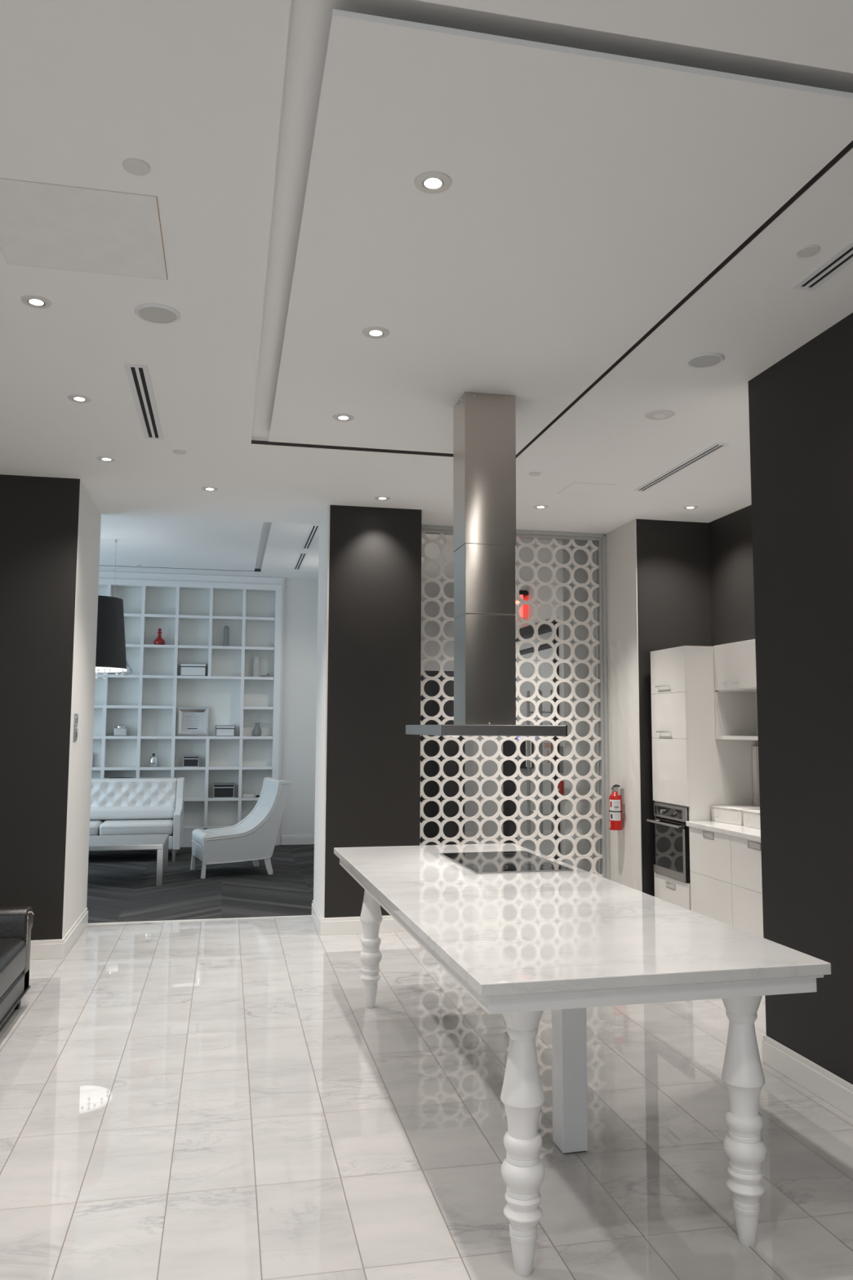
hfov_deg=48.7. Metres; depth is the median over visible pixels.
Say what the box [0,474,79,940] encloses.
wall
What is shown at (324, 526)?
wall pillar
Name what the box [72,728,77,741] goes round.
switch plate
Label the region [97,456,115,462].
recessed light
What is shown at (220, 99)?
ceiling
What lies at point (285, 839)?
baseboard
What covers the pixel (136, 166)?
cover plate
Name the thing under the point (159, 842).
coffee table
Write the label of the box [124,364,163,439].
ceiling vent
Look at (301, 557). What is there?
ceiling vent
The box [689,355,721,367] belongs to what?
grille
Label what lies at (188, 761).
storage box
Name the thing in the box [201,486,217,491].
recessed light
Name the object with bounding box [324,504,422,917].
wall pillar
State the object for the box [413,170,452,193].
recessed light
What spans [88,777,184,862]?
sofa
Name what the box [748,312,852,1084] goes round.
wall
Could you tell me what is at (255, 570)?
trim
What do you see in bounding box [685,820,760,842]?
countertop
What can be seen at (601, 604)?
screen
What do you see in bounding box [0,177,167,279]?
access panel
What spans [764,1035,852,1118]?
baseboard
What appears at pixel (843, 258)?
ceiling vent
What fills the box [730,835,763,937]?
base cabinet
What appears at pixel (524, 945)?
dining table
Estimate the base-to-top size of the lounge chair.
1.034 m
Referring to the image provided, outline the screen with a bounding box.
[419,524,610,879]
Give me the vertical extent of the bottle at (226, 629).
0.297 m
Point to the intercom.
(561, 748)
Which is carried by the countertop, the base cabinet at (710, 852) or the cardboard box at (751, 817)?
the cardboard box at (751, 817)
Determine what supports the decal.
attached to the door
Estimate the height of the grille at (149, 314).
0.009 m
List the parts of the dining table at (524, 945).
leg, leg, leg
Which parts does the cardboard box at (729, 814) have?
lid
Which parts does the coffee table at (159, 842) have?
leg, leg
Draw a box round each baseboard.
[29,938,64,959]
[62,907,88,957]
[280,835,314,844]
[311,900,322,933]
[320,915,406,935]
[464,830,554,841]
[761,1034,766,1062]
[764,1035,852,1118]
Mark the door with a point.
(509, 828)
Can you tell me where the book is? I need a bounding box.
[242,792,254,797]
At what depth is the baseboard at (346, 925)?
7.48 m
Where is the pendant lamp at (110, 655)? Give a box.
[95,539,126,679]
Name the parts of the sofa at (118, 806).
frame, leg, arm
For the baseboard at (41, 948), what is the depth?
6.64 m
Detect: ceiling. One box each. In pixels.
[0,0,852,584]
[98,514,319,578]
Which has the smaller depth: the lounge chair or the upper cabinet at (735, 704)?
the upper cabinet at (735, 704)
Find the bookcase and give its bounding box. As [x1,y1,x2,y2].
[91,571,284,847]
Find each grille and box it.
[137,306,176,323]
[653,413,666,418]
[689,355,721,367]
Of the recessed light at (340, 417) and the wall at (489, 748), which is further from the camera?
the wall at (489, 748)
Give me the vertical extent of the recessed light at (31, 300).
0.007 m
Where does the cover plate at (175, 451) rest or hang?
attached to the ceiling at (220, 99)
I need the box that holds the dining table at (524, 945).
[333,843,831,1275]
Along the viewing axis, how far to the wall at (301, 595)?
13.39 m
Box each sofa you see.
[0,906,33,1026]
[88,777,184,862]
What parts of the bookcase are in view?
shelf, shelf, shelf, shelf, shelf, shelf, shelf, shelf, shelf, shelf, shelf, shelf, shelf, shelf, shelf, shelf, shelf, cornice, shelf, shelf, shelf, shelf, shelf, shelf, shelf, shelf, shelf, shelf, shelf, shelf, shelf, shelf, shelf, shelf, shelf, shelf, frame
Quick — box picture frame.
[176,706,208,736]
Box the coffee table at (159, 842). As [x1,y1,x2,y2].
[88,834,168,886]
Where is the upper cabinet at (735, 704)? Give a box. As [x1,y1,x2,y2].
[713,639,758,740]
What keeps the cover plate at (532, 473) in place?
attached to the ceiling at (220, 99)
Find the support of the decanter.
on the bookcase
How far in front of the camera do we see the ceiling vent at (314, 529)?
10.48 m
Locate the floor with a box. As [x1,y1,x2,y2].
[0,839,852,1279]
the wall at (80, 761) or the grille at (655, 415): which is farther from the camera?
the wall at (80, 761)
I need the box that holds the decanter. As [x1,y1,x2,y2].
[153,628,164,644]
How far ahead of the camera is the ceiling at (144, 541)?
11.11 m
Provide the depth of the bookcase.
13.12 m
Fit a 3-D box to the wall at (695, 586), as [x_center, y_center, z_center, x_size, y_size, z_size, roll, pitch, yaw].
[2.473,0.565,6.974,0.816,3.460,4.660,1,-5,-12]
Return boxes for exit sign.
[515,590,528,619]
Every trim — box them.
[87,915,311,924]
[99,564,261,571]
[251,140,852,457]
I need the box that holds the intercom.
[559,746,563,773]
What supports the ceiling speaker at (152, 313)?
attached to the ceiling at (220, 99)
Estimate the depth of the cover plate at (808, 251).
3.59 m
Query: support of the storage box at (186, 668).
on the bookcase
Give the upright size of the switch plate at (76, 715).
0.094 m
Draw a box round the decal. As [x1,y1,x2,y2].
[544,742,552,763]
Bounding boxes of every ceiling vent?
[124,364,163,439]
[292,552,307,569]
[301,524,319,549]
[634,443,728,491]
[791,240,852,291]
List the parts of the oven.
handle, door trim, control panel, door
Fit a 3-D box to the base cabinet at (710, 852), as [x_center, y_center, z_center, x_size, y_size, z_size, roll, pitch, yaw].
[2.402,1.868,7.049,0.615,0.879,0.610,1,-5,-12]
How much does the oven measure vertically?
0.578 m
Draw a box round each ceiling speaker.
[134,302,180,324]
[686,351,724,368]
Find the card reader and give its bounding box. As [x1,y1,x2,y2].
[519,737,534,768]
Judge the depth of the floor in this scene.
3.93 m
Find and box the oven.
[646,802,690,883]
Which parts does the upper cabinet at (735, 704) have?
handle, door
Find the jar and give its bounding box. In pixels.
[113,725,128,736]
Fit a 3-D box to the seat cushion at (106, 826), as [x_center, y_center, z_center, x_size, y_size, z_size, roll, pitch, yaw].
[-3.552,2.309,11.589,0.855,0.158,0.535,1,-5,-12]
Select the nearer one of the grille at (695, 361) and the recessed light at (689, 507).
the grille at (695, 361)
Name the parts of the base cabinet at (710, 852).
recessed pull, drawer, drawer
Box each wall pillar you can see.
[313,504,329,917]
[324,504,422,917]
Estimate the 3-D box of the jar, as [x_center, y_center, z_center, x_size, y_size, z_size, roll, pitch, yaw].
[-4.162,1.237,12.822,0.170,0.137,0.140,1,-5,-12]
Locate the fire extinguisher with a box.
[608,784,624,830]
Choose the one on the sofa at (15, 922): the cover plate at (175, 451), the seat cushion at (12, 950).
the seat cushion at (12, 950)
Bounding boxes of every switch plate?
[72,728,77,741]
[73,713,78,726]
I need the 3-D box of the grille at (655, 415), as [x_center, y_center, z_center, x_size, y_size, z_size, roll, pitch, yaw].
[1.362,-1.304,5.492,0.072,0.004,0.072,1,-5,-12]
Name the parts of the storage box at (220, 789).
lid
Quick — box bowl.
[107,777,133,777]
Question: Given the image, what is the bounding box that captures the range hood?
[405,391,567,736]
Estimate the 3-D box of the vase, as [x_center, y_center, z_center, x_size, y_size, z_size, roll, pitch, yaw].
[-2.372,1.255,13.202,0.120,0.188,0.120,1,-5,-12]
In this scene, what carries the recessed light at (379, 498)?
in the ceiling at (220, 99)
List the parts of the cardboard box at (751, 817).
lid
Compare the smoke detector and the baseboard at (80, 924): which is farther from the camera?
the baseboard at (80, 924)
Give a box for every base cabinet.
[689,826,733,926]
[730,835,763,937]
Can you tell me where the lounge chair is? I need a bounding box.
[190,777,290,878]
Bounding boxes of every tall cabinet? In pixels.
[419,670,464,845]
[650,645,755,910]
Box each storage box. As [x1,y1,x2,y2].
[179,662,206,675]
[182,755,199,766]
[213,782,234,797]
[215,725,235,736]
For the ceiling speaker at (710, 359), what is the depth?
4.66 m
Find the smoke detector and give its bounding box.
[644,409,675,420]
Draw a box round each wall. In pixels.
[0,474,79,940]
[62,479,101,938]
[280,577,553,844]
[473,538,591,871]
[587,504,755,896]
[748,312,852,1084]
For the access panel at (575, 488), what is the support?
attached to the ceiling at (220, 99)
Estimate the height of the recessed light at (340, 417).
0.007 m
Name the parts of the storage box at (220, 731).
lid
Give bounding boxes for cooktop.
[440,850,573,873]
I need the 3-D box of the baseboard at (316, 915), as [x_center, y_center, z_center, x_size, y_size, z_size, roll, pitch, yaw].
[-0.913,2.300,7.833,0.016,0.132,0.790,1,-5,-12]
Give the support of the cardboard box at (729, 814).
on the countertop
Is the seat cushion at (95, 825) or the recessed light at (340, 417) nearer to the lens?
the recessed light at (340, 417)
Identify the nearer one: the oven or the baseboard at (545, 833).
the oven
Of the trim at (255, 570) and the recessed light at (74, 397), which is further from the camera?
the trim at (255, 570)
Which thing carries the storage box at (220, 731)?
on the bookcase
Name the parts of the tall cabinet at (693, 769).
handle, door, door, panel, drawer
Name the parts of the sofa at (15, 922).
rail, leg, nailhead trim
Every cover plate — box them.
[122,158,150,175]
[173,449,186,454]
[528,471,541,475]
[795,244,820,257]
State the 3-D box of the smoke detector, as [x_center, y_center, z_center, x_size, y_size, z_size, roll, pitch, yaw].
[1.362,-1.308,5.492,0.172,0.012,0.172,1,-5,-12]
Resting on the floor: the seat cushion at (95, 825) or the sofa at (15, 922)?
the sofa at (15, 922)
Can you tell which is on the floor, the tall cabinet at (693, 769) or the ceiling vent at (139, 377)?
the tall cabinet at (693, 769)
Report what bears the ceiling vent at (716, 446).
in the ceiling at (220, 99)
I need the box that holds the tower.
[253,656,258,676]
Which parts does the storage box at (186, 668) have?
lid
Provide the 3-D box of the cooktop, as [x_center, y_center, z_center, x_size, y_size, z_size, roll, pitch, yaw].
[0.420,1.222,5.200,0.526,0.007,0.750,2,-5,-13]
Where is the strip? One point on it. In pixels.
(754, 748)
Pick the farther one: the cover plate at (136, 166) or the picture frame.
the picture frame
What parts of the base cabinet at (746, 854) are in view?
drawer, drawer, recessed pull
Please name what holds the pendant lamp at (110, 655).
hanging from the ceiling at (144, 541)
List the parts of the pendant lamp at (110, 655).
lamp shade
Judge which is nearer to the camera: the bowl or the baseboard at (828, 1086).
the baseboard at (828, 1086)
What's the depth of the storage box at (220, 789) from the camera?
12.96 m
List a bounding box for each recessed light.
[20,294,52,308]
[67,394,91,403]
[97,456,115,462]
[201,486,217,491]
[332,413,354,421]
[361,326,389,338]
[374,496,390,500]
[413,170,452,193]
[533,504,548,508]
[682,505,697,509]
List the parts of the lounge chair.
leg, leg, panel, leg, leg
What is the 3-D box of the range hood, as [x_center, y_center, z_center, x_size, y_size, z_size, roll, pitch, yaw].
[0.294,-0.393,5.210,0.648,1.836,0.963,1,-5,-12]
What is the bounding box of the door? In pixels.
[502,617,560,859]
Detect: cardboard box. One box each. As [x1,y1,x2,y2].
[711,804,759,825]
[742,809,760,829]
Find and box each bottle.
[149,753,157,767]
[223,625,229,646]
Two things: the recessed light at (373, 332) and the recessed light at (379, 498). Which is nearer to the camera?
the recessed light at (373, 332)
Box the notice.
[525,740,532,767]
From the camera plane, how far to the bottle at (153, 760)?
12.84 m
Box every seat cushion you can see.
[0,937,26,997]
[88,820,102,835]
[98,818,173,835]
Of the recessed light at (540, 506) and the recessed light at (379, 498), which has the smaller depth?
the recessed light at (379, 498)
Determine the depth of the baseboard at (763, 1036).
4.65 m
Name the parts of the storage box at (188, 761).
lid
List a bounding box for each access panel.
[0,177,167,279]
[558,482,617,496]
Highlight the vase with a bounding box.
[253,722,261,736]
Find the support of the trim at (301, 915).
on the floor
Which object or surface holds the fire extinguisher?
attached to the wall at (695, 586)
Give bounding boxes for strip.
[751,746,759,806]

